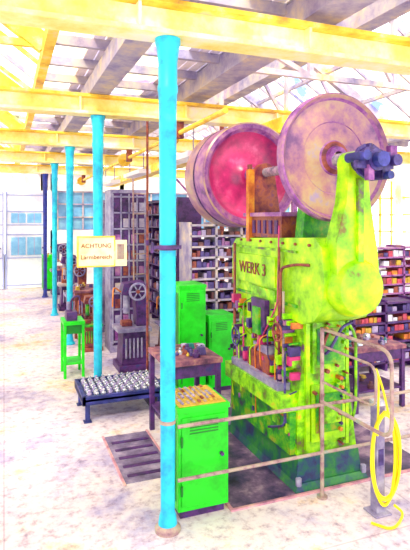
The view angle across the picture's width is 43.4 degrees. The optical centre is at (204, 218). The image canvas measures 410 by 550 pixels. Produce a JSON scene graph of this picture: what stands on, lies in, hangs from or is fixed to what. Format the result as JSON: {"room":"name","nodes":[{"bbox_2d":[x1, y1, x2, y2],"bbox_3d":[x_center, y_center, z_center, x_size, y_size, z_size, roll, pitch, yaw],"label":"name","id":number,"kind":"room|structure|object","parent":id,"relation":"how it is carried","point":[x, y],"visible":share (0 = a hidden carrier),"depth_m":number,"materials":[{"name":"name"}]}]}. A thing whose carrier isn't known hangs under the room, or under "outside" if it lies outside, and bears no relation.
{"room":"factory workshop","nodes":[
{"label":"factory workshop","id":0,"kind":"room"},
{"bbox_2d":[0,163,184,177],"bbox_3d":[-2.450,-1.140,12.328,12.800,0.200,0.180,0,0,-21],"label":"girder","id":1,"kind":"object","parent":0,"point":[4,167],"depth_m":11.92,"materials":[{"name":"yellow metal"}]},
{"bbox_2d":[0,150,185,168],"bbox_3d":[-1.585,-1.140,10.111,12.800,0.200,0.180,0,0,-21],"label":"girder","id":2,"kind":"object","parent":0,"point":[18,156],"depth_m":9.63,"materials":[{"name":"yellow metal"}]},
{"bbox_2d":[0,112,290,288],"bbox_3d":[-3.141,-0.700,14.098,12.800,5.000,0.150,0,0,-21],"label":"wall","id":3,"kind":"structure","parent":0,"point":[8,181],"depth_m":13.78,"materials":[{"name":"paint"}]},
{"bbox_2d":[0,192,3,288],"bbox_3d":[-5.761,0.545,12.904,1.350,2.490,0.130,0,0,-21],"label":"door","id":4,"kind":"structure","parent":3,"relation":"in","point":[1,193],"depth_m":13.12,"materials":[{"name":"paint"}]},
{"bbox_2d":[5,192,42,288],"bbox_3d":[-4.629,0.545,13.345,1.020,2.490,0.130,0,0,-21],"label":"door","id":5,"kind":"structure","parent":3,"relation":"in","point":[23,210],"depth_m":13.32,"materials":[{"name":"paint"}]},
{"bbox_2d":[57,191,104,229],"bbox_3d":[-3.168,-0.217,14.071,1.710,1.065,0.080,0,0,-21],"label":"window","id":6,"kind":"structure","parent":3,"relation":"in","point":[82,201],"depth_m":13.98,"materials":[{"name":"blue glass"}]},
{"bbox_2d":[149,193,186,200],"bbox_3d":[-1.375,-0.217,14.771,1.860,1.065,0.080,0,0,-21],"label":"window","id":7,"kind":"structure","parent":3,"relation":"in","point":[152,196],"depth_m":14.79,"materials":[{"name":"blue glass"}]},
{"bbox_2d":[201,216,227,228],"bbox_3d":[0.489,-0.217,15.498,1.860,1.065,0.080,0,0,-21],"label":"window","id":8,"kind":"structure","parent":3,"relation":"in","point":[203,220],"depth_m":15.31,"materials":[{"name":"blue glass"}]},
{"bbox_2d":[176,179,186,191],"bbox_3d":[-0.214,0.380,13.201,1.134,2.838,0.160,0,0,-21],"label":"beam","id":9,"kind":"structure","parent":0,"point":[177,180],"depth_m":13.03,"materials":[{"name":"metal"}]},
{"bbox_2d":[0,279,409,549],"bbox_3d":[-0.077,1.900,6.250,12.800,0.200,16.700,0,0,-21],"label":"floor","id":10,"kind":"structure","parent":0,"point":[61,487],"depth_m":3.45,"materials":[{"name":"concrete"}]},
{"bbox_2d":[42,174,48,297],"bbox_3d":[-3.677,0.381,11.849,0.150,2.839,0.150,0,0,-21],"label":"column","id":11,"kind":"structure","parent":10,"relation":"on","point":[44,176],"depth_m":11.81,"materials":[{"name":"blue metal"}]},
{"bbox_2d":[41,254,51,290],"bbox_3d":[-3.986,1.349,13.032,0.266,0.899,0.438,0,0,-21],"label":"base cabinet","id":12,"kind":"object","parent":10,"relation":"on","point":[49,258],"visible":0.42,"depth_m":12.87,"materials":[{"name":"metal"}]},
{"bbox_2d":[51,163,58,315],"bbox_3d":[-2.811,0.381,9.632,0.150,2.839,0.150,0,0,-21],"label":"column","id":13,"kind":"structure","parent":10,"relation":"on","point":[54,166],"depth_m":9.59,"materials":[{"name":"metal"}]},
{"bbox_2d":[47,243,66,294],"bbox_3d":[-3.518,1.192,12.384,0.550,1.213,0.468,0,0,-21],"label":"press","id":14,"kind":"object","parent":10,"relation":"on","point":[61,248],"visible":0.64,"depth_m":12.27,"materials":[{"name":"metal"}]},
{"bbox_2d":[57,265,62,303],"bbox_3d":[-3.006,1.391,11.279,0.600,0.815,0.800,0,0,-21],"label":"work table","id":15,"kind":"object","parent":10,"relation":"on","point":[59,268],"visible":0.19,"depth_m":10.84,"materials":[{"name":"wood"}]},
{"bbox_2d":[57,255,76,310],"bbox_3d":[-2.775,1.260,10.287,0.489,1.078,0.416,0,0,-21],"label":"press","id":16,"kind":"object","parent":10,"relation":"on","point":[61,306],"visible":0.36,"depth_m":10.17,"materials":[{"name":"metal"}]},
{"bbox_2d":[65,146,74,344],"bbox_3d":[-1.946,0.381,7.415,0.150,2.839,0.150,0,0,-21],"label":"column","id":17,"kind":"structure","parent":10,"relation":"on","point":[69,150],"depth_m":7.37,"materials":[{"name":"metal"}]},
{"bbox_2d":[60,295,84,378],"bbox_3d":[-1.538,1.341,5.975,0.240,0.917,0.350,0,0,-21],"label":"stand","id":18,"kind":"object","parent":10,"relation":"on","point":[71,323],"visible":0.98,"depth_m":5.86,"materials":[{"name":"metal"}]},
{"bbox_2d":[62,264,86,316],"bbox_3d":[-2.307,1.294,9.062,0.458,1.011,0.390,0,0,-21],"label":"press","id":19,"kind":"object","parent":10,"relation":"on","point":[81,273],"visible":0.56,"depth_m":8.99,"materials":[{"name":"grey metal"}]},
{"bbox_2d":[73,282,92,338],"bbox_3d":[-1.919,1.405,8.161,0.400,0.789,0.800,0,0,-21],"label":"work table","id":20,"kind":"object","parent":10,"relation":"on","point":[83,289],"visible":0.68,"depth_m":7.82,"materials":[{"name":"brown wood"}]},
{"bbox_2d":[78,294,102,351],"bbox_3d":[-1.598,1.422,7.089,0.342,0.754,0.291,0,0,-21],"label":"press","id":21,"kind":"object","parent":10,"relation":"on","point":[88,299],"visible":0.52,"depth_m":7.00,"materials":[{"name":"dark steel"},{"name":"grey steel"}]},
{"bbox_2d":[90,115,104,376],"bbox_3d":[-1.081,0.381,5.198,0.150,2.839,0.150,0,0,-21],"label":"column","id":22,"kind":"structure","parent":10,"relation":"on","point":[97,121],"depth_m":5.16,"materials":[{"name":"metal"}]},
{"bbox_2d":[77,236,126,267],"bbox_3d":[-1.026,0.320,5.117,0.490,0.304,0.100,0,0,-21],"label":"warning sign","id":23,"kind":"object","parent":22,"relation":"attached to","point":[92,251],"visible":1,"depth_m":5.07,"materials":[{"name":"metal"}]},
{"bbox_2d":[0,86,409,139],"bbox_3d":[0.146,-1.140,5.677,12.800,0.200,0.180,0,0,-21],"label":"girder","id":24,"kind":"object","parent":22,"relation":"on","point":[14,99],"visible":0.67,"depth_m":5.26,"materials":[{"name":"yellow metal"}]},
{"bbox_2d":[76,107,227,184],"bbox_3d":[-1.551,-0.929,8.787,0.200,0.219,9.500,0,0,-21],"label":"shaft","id":25,"kind":"object","parent":24,"relation":"hanging from","point":[124,159],"visible":0.6,"depth_m":6.29,"materials":[{"name":"yellow metal"}]},
{"bbox_2d":[106,116,287,186],"bbox_3d":[-0.849,-0.945,9.491,0.240,0.170,9.300,0,0,-21],"label":"rail","id":26,"kind":"object","parent":24,"relation":"attached to","point":[276,124],"visible":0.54,"depth_m":9.15,"materials":[{"name":"yellow metal"}]},
{"bbox_2d":[102,200,104,331],"bbox_3d":[-1.488,0.750,8.420,0.450,2.099,0.430,0,0,-21],"label":"tall cabinet","id":27,"kind":"object","parent":10,"relation":"on","point":[103,271],"visible":0.1,"depth_m":8.17,"materials":[{"name":"grey metal"}]},
{"bbox_2d":[75,370,159,423],"bbox_3d":[-0.817,1.661,4.898,0.760,0.276,0.560,0,0,-21],"label":"conveyor","id":28,"kind":"object","parent":10,"relation":"on","point":[102,389],"visible":0.94,"depth_m":4.74,"materials":[{"name":"blue metal"}]},
{"bbox_2d":[105,189,145,352],"bbox_3d":[-1.104,0.700,7.175,0.500,2.199,0.430,0,0,-21],"label":"tall cabinet","id":29,"kind":"object","parent":10,"relation":"on","point":[118,202],"visible":0.62,"depth_m":6.97,"materials":[{"name":"grey metal"}]},
{"bbox_2d":[102,429,160,485],"bbox_3d":[-0.519,1.799,3.930,0.390,0.022,0.840,0,0,-21],"label":"floor grate","id":30,"kind":"object","parent":10,"relation":"on","point":[135,456],"visible":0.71,"depth_m":3.89,"materials":[{"name":"metal"}]},
{"bbox_2d":[112,280,151,372],"bbox_3d":[-0.926,1.273,6.227,0.477,1.051,0.406,0,0,-21],"label":"press","id":31,"kind":"object","parent":10,"relation":"on","point":[131,348],"visible":0.98,"depth_m":6.13,"materials":[{"name":"metal"}]},
{"bbox_2d":[132,178,149,346],"bbox_3d":[-0.863,0.625,6.941,0.223,2.350,0.104,0,0,-21],"label":"ladder","id":32,"kind":"object","parent":10,"relation":"on","point":[133,193],"visible":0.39,"depth_m":6.92,"materials":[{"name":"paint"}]},
{"bbox_2d":[145,121,148,370],"bbox_3d":[-0.656,0.280,5.863,0.062,3.039,0.062,0,0,-21],"label":"conduit pipe","id":33,"kind":"object","parent":10,"relation":"on","point":[147,122],"visible":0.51,"depth_m":5.85,"materials":[{"name":"metal"}]},
{"bbox_2d":[155,296,159,345],"bbox_3d":[-0.527,1.395,7.034,0.367,0.808,0.312,0,0,-21],"label":"press","id":34,"kind":"object","parent":10,"relation":"on","point":[157,322],"visible":0.06,"depth_m":7.05,"materials":[{"name":"grey metal"}]},
{"bbox_2d":[151,35,180,537],"bbox_3d":[-0.236,0.381,2.973,0.195,2.839,0.150,0,0,-21],"label":"column","id":35,"kind":"structure","parent":10,"relation":"on","point":[167,46],"depth_m":2.94,"materials":[{"name":"metal"}]},
{"bbox_2d":[0,0,409,75],"bbox_3d":[1.011,-1.140,3.459,12.800,0.200,0.180,0,0,-21],"label":"girder","id":36,"kind":"object","parent":35,"relation":"on","point":[197,25],"visible":1,"depth_m":3.06,"materials":[{"name":"yellow metal"}]},
{"bbox_2d":[149,197,200,319],"bbox_3d":[-0.775,0.730,9.412,0.400,2.139,2.930,0,0,-21],"label":"shelving","id":37,"kind":"object","parent":10,"relation":"on","point":[185,211],"visible":0.34,"depth_m":9.07,"materials":[{"name":"metal"}]},
{"bbox_2d":[148,342,222,429],"bbox_3d":[-0.175,1.416,4.258,0.470,0.767,0.540,0,0,-21],"label":"work table","id":38,"kind":"object","parent":10,"relation":"on","point":[192,360],"visible":0.44,"depth_m":4.12,"materials":[{"name":"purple wood"}]},
{"bbox_2d":[175,384,229,518],"bbox_3d":[-0.067,1.456,3.274,0.341,0.687,0.388,0,0,-21],"label":"base cabinet","id":39,"kind":"object","parent":10,"relation":"on","point":[202,449],"visible":0.88,"depth_m":3.12,"materials":[{"name":"metal"}]},
{"bbox_2d":[179,222,245,339],"bbox_3d":[0.564,0.919,6.875,1.780,1.759,0.400,0,0,-21],"label":"shelving","id":40,"kind":"object","parent":10,"relation":"on","point":[209,274],"visible":0.2,"depth_m":6.53,"materials":[{"name":"metal"}]},
{"bbox_2d":[218,126,225,291],"bbox_3d":[0.250,0.200,7.612,0.154,3.199,0.154,0,0,-21],"label":"conduit pipe","id":41,"kind":"object","parent":10,"relation":"on","point":[221,127],"visible":0.06,"depth_m":7.58,"materials":[{"name":"metal"}]},
{"bbox_2d":[144,378,409,511],"bbox_3d":[0.414,1.804,4.716,1.600,0.032,2.715,0,0,-21],"label":"pit","id":42,"kind":"object","parent":10,"relation":"on","point":[258,486],"visible":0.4,"depth_m":3.60,"materials":[{"name":"concrete"}]},
{"bbox_2d":[175,281,206,388],"bbox_3d":[-0.183,1.234,5.365,0.296,1.129,0.388,0,0,-21],"label":"base cabinet","id":43,"kind":"object","parent":42,"relation":"on","point":[190,295],"visible":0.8,"depth_m":5.21,"materials":[{"name":"metal"}]},
{"bbox_2d":[206,309,232,389],"bbox_3d":[0.120,1.399,5.510,0.286,0.799,0.338,0,0,-21],"label":"base cabinet","id":44,"kind":"object","parent":42,"relation":"on","point":[219,322],"visible":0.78,"depth_m":5.38,"materials":[{"name":"metal"}]},
{"bbox_2d":[185,93,402,493],"bbox_3d":[0.592,0.469,4.122,0.940,2.659,2.450,0,0,-21],"label":"press","id":45,"kind":"object","parent":42,"relation":"on","point":[308,269],"visible":0.95,"depth_m":3.52,"materials":[{"name":"paint"}]},
{"bbox_2d":[177,327,409,499],"bbox_3d":[1.117,1.249,3.146,2.502,1.100,0.670,0,0,-21],"label":"guard railing","id":46,"kind":"object","parent":10,"relation":"on","point":[321,496],"visible":1,"depth_m":3.17,"materials":[{"name":"metal"}]},
{"bbox_2d":[363,398,391,518],"bbox_3d":[1.059,1.454,3.161,0.120,0.689,0.120,0,0,-21],"label":"post","id":47,"kind":"object","parent":10,"relation":"on","point":[375,509],"visible":0.77,"depth_m":3.13,"materials":[{"name":"grey metal"}]},
{"bbox_2d":[370,368,403,529],"bbox_3d":[1.100,1.345,3.055,0.252,0.904,0.138,0,0,-21],"label":"hose","id":48,"kind":"object","parent":47,"relation":"hanging from","point":[397,456],"visible":0.94,"depth_m":3.09,"materials":[{"name":"yellow rubber"}]},
{"bbox_2d":[349,333,406,413],"bbox_3d":[1.565,1.466,5.066,0.600,0.665,0.500,0,0,-21],"label":"work table","id":49,"kind":"object","parent":10,"relation":"on","point":[365,381],"visible":0.67,"depth_m":4.93,"materials":[{"name":"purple wood"}]},
{"bbox_2d":[349,295,409,374],"bbox_3d":[2.309,1.379,6.322,2.330,0.839,0.300,0,0,-21],"label":"shelving","id":50,"kind":"object","parent":10,"relation":"on","point":[385,319],"visible":0.34,"depth_m":6.14,"materials":[{"name":"metal"}]},
{"bbox_2d":[377,244,409,305],"bbox_3d":[3.296,1.105,8.264,4.280,1.389,0.400,0,0,-21],"label":"shelving","id":51,"kind":"object","parent":10,"relation":"on","point":[396,275],"visible":0.14,"depth_m":7.96,"materials":[{"name":"metal"}]},
{"bbox_2d":[0,18,409,162],"bbox_3d":[0.301,-2.150,6.376,11.890,1.436,16.750,0,0,-21],"label":"skylight","id":52,"kind":"structure","parent":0,"point":[30,37],"depth_m":6.54,"materials":[{"name":"white glass"}]},
{"bbox_2d":[103,166,119,185],"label":"lamp","id":53,"kind":"object","parent":52,"relation":"hanging from","point":[114,181],"depth_m":10.85,"materials":[{"name":"paint"}]},
{"bbox_2d":[123,153,150,178],"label":"lamp","id":54,"kind":"object","parent":52,"relation":"hanging from","point":[137,173],"depth_m":8.68,"materials":[{"name":"paint"}]},
{"bbox_2d":[176,129,193,164],"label":"lamp","id":55,"kind":"object","parent":52,"relation":"hanging from","point":[182,157],"depth_m":6.39,"materials":[{"name":"paint"}]},
{"bbox_2d":[294,78,306,99],"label":"glass","id":56,"kind":"object","parent":52,"relation":"in","point":[302,93],"depth_m":9.31,"materials":[{"name":"white glass"}]},
{"bbox_2d":[371,101,382,109],"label":"glass","id":57,"kind":"object","parent":52,"relation":"in","point":[376,104],"depth_m":8.51,"materials":[{"name":"white glass"}]},
{"bbox_2d":[0,128,409,163],"bbox_3d":[-0.719,-1.140,7.894,12.800,0.200,0.180,0,0,-21],"label":"girder","id":58,"kind":"object","parent":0,"point":[9,136],"depth_m":7.42,"materials":[{"name":"yellow metal"}]},
{"bbox_2d":[16,0,409,165],"bbox_3d":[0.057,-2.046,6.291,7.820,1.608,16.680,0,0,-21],"label":"ceiling","id":59,"kind":"structure","parent":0,"point":[234,74],"depth_m":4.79,"materials":[{"name":"white paint"}]},
{"bbox_2d":[291,201,296,211],"bbox_3d":[1.516,0.380,8.766,1.134,2.838,0.160,0,0,-21],"label":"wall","id":60,"kind":"structure","parent":0,"point":[293,206],"depth_m":8.74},
{"bbox_2d":[372,149,409,285],"bbox_3d":[5.788,0.100,9.030,0.150,3.400,17.615,0,0,-21],"label":"wall","id":61,"kind":"structure","parent":0,"point":[402,172],"depth_m":12.05,"materials":[{"name":"glass"},{"name":"metal"}]}
]}

